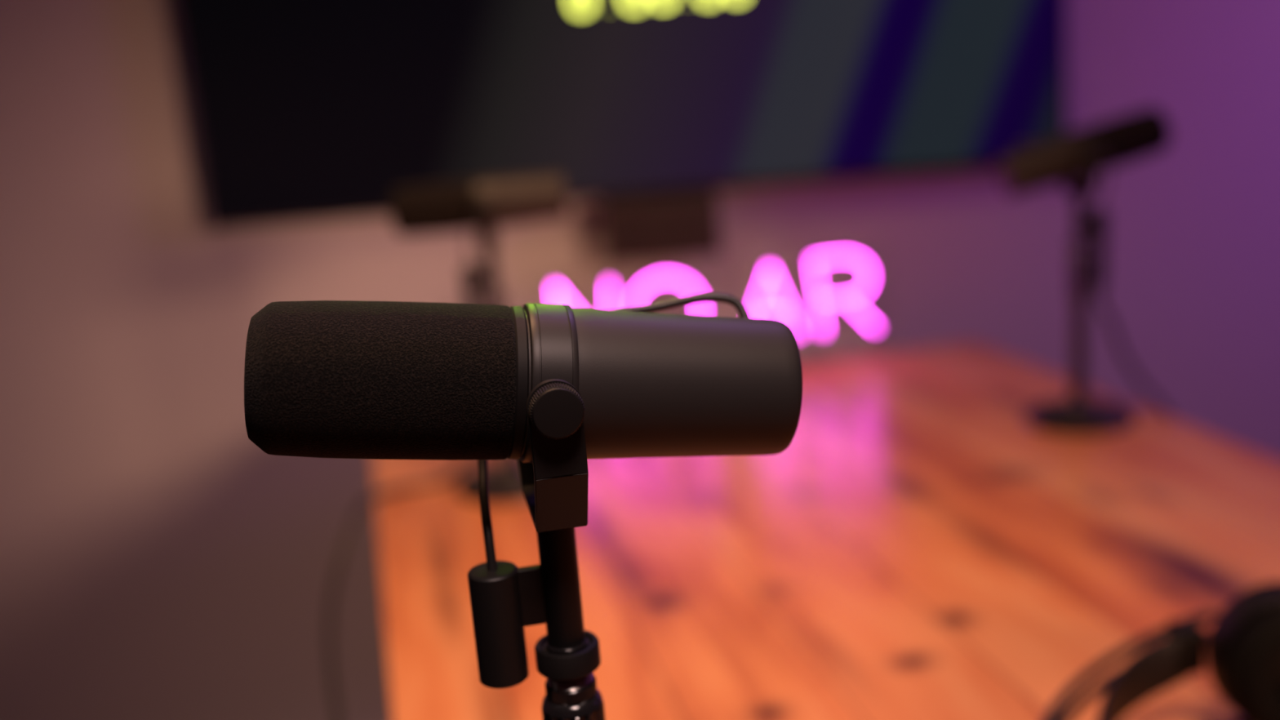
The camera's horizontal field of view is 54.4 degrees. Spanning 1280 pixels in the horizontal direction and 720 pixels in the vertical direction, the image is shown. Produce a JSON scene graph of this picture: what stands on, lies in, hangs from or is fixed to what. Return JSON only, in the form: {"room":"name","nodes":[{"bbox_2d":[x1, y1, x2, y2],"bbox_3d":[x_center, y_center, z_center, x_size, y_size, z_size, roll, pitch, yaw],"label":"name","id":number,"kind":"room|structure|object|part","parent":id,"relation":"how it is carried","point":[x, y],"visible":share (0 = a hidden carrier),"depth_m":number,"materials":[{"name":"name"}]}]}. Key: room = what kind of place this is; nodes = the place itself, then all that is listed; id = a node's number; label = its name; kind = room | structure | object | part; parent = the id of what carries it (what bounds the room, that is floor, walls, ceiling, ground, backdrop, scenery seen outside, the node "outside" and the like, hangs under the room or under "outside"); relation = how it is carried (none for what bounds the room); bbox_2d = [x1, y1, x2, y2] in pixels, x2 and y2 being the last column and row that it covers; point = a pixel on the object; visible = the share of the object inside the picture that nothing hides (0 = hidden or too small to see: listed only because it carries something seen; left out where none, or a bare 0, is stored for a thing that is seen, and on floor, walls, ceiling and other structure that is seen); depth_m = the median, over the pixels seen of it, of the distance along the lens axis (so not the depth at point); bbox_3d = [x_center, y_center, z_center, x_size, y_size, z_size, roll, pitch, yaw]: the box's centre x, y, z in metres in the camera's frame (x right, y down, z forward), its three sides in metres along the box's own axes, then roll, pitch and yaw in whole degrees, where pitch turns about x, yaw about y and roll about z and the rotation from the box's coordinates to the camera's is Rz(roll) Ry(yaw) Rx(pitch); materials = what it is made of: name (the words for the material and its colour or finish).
{"room":"studio","nodes":[
{"label":"studio","id":0,"kind":"room"},
{"bbox_2d":[0,0,1279,719],"bbox_3d":[0.055,-0.575,1.973,4.800,2.600,0.100,-5,13,0],"label":"wall","id":1,"kind":"structure","parent":0,"point":[157,562],"depth_m":2.03,"materials":[{"name":"grey paint"}]},
{"bbox_2d":[176,0,1066,228],"bbox_3d":[-0.032,-0.633,1.879,1.340,0.762,0.051,-5,13,0],"label":"television","id":2,"kind":"object","parent":1,"relation":"attached to","point":[304,110],"visible":0.93,"depth_m":1.91,"materials":[{"name":"black"}]},
{"bbox_2d":[602,190,721,262],"bbox_3d":[0.034,-0.210,1.957,0.178,0.092,0.091,-5,13,0],"label":"wall box","id":3,"kind":"object","parent":1,"relation":"attached to","point":[680,224],"visible":1,"depth_m":1.92,"materials":[{"name":"black"}]},
{"bbox_2d":[612,204,712,254],"bbox_3d":[0.034,-0.200,1.914,0.150,0.064,0.003,-5,13,0],"label":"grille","id":4,"kind":"object","parent":3,"relation":"attached to","point":[637,229],"depth_m":1.91,"materials":[{"name":"black"}]},
{"bbox_3d":[0.198,1.240,0.083,4.800,0.100,4.600,-5,13,0],"label":"floor","id":5,"kind":"structure","parent":0,"visible":0},
{"bbox_2d":[372,341,1279,719],"bbox_3d":[0.307,0.577,1.020,0.915,0.750,1.850,-7,13,-12],"label":"wooden table","id":6,"kind":"object","parent":5,"relation":"on","point":[917,548],"visible":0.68,"depth_m":1.11,"materials":[{"name":"brown wood"}]},
{"bbox_2d":[457,302,525,503],"bbox_3d":[-0.149,0.038,1.371,0.125,0.210,0.125,-5,13,0],"label":"stand","id":7,"kind":"object","parent":6,"relation":"on","point":[504,486],"visible":0.34,"depth_m":1.36,"materials":[{"name":"black paint"}]},
{"bbox_2d":[390,172,568,304],"bbox_3d":[-0.167,-0.127,1.332,0.185,0.135,0.086,-5,13,-4],"label":"microphone","id":8,"kind":"object","parent":7,"relation":"on","point":[484,204],"visible":0.99,"depth_m":1.30,"materials":[{"name":"plastic"}]},
{"bbox_2d":[325,303,480,719],"bbox_3d":[-0.244,0.478,1.206,0.162,0.972,0.585,-3,13,8],"label":"microphone cable","id":9,"kind":"object","parent":8,"relation":"attached to","point":[333,686],"visible":0.7,"depth_m":1.29,"materials":[{"name":"black rubber"}]},
{"bbox_3d":[-0.241,0.500,1.211,0.162,0.925,0.585,-3,13,8],"label":"cord","id":10,"kind":"part","parent":9,"relation":"part of","materials":[{"name":"black rubber"}]},
{"bbox_3d":[-0.162,-0.158,1.285,0.017,0.017,0.006,-5,13,-4],"label":"tilt knob","id":11,"kind":"part","parent":8,"relation":"part of","materials":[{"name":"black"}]},
{"bbox_3d":[-0.160,-0.096,1.340,0.014,0.050,0.014,-5,13,-4],"label":"mounting post","id":12,"kind":"part","parent":8,"relation":"part of","materials":[{"name":"black paint"}]},
{"bbox_2d":[486,291,501,294],"bbox_3d":[-0.158,-0.072,1.345,0.016,0.002,0.016,-5,13,-4],"label":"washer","id":13,"kind":"object","parent":8,"relation":"in","point":[488,292],"depth_m":1.34,"materials":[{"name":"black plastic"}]},
{"bbox_2d":[541,672,605,719],"bbox_3d":[-0.017,0.223,0.480,0.125,0.230,0.125,-5,13,0],"label":"stand","id":14,"kind":"object","parent":6,"relation":"on","point":[579,699],"visible":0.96,"depth_m":0.45,"materials":[{"name":"black paint"}]},
{"bbox_2d":[244,292,802,688],"bbox_3d":[-0.036,0.043,0.437,0.188,0.146,0.086,-7,13,-10],"label":"microphone","id":15,"kind":"object","parent":14,"relation":"on","point":[551,388],"visible":1,"depth_m":0.41,"materials":[{"name":"plastic"}]},
{"bbox_3d":[-0.026,0.016,0.392,0.017,0.017,0.006,-7,13,-10],"label":"tilt knob","id":16,"kind":"part","parent":15,"relation":"part of","materials":[{"name":"black plastic"}]},
{"bbox_3d":[-0.029,0.079,0.446,0.014,0.050,0.014,-7,13,-10],"label":"mounting post","id":17,"kind":"part","parent":15,"relation":"part of","materials":[{"name":"black metal"}]},
{"bbox_2d":[545,635,588,654],"bbox_3d":[-0.027,0.103,0.452,0.016,0.002,0.016,-7,13,-10],"label":"washer","id":18,"kind":"object","parent":15,"relation":"in","point":[554,644],"depth_m":0.45,"materials":[{"name":"black plastic"}]},
{"bbox_2d":[553,254,876,334],"bbox_3d":[0.114,-0.061,1.797,0.520,0.172,0.030,-6,13,-8],"label":"sign","id":19,"kind":"object","parent":6,"relation":"on","point":[556,291],"visible":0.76,"depth_m":1.80,"materials":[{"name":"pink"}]},
{"bbox_2d":[1022,248,1135,435],"bbox_3d":[0.510,-0.029,1.447,0.125,0.206,0.125,-5,13,0],"label":"stand","id":20,"kind":"object","parent":6,"relation":"on","point":[1077,414],"visible":1,"depth_m":1.44,"materials":[{"name":"black paint"}]},
{"bbox_2d":[996,107,1171,248],"bbox_3d":[0.501,-0.202,1.407,0.188,0.152,0.086,-5,13,0],"label":"microphone","id":21,"kind":"object","parent":20,"relation":"on","point":[1071,156],"visible":1,"depth_m":1.38,"materials":[{"name":"plastic"}]},
{"bbox_3d":[0.413,-0.207,1.405,0.010,0.036,0.037,-5,13,0],"label":"plate","id":22,"kind":"part","parent":21,"relation":"part of","materials":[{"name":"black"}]},
{"bbox_3d":[0.500,-0.162,1.417,0.014,0.050,0.014,-5,13,0],"label":"mounting post","id":23,"kind":"part","parent":21,"relation":"part of","materials":[{"name":"black paint"}]},
{"bbox_2d":[1071,238,1086,240],"bbox_3d":[0.502,-0.138,1.422,0.016,0.002,0.016,-5,13,0],"label":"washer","id":24,"kind":"object","parent":21,"relation":"in","point":[1073,239],"depth_m":1.42,"materials":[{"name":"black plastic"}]},
{"bbox_3d":[0.495,-0.223,1.361,0.017,0.017,0.006,-5,13,0],"label":"tilt knob","id":25,"kind":"part","parent":21,"relation":"part of","materials":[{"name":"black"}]},
{"bbox_2d":[1092,247,1175,418],"bbox_3d":[0.754,0.377,1.289,0.104,0.957,0.633,-12,15,-28],"label":"microphone cable","id":26,"kind":"object","parent":21,"relation":"attached to","point":[1100,255],"visible":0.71,"depth_m":1.44,"materials":[{"name":"black rubber"}]},
{"bbox_3d":[0.756,0.400,1.292,0.101,0.911,0.628,-11,15,-28],"label":"cord","id":27,"kind":"part","parent":26,"relation":"part of","materials":[{"name":"black rubber"}]},
{"bbox_2d":[1042,582,1279,719],"bbox_3d":[0.341,0.216,0.690,0.235,0.094,0.275,-5,13,0],"label":"headphones","id":28,"kind":"object","parent":6,"relation":"on","point":[1242,646],"visible":1,"depth_m":0.78,"materials":[{"name":"black plastic"}]},
{"bbox_2d":[1205,582,1279,717],"bbox_3d":[0.410,0.187,0.795,0.094,0.094,0.036,-5,13,0],"label":"ear cup","id":29,"kind":"object","parent":28,"relation":"on","point":[1232,627],"depth_m":0.78,"materials":[{"name":"black leather"}]}
]}

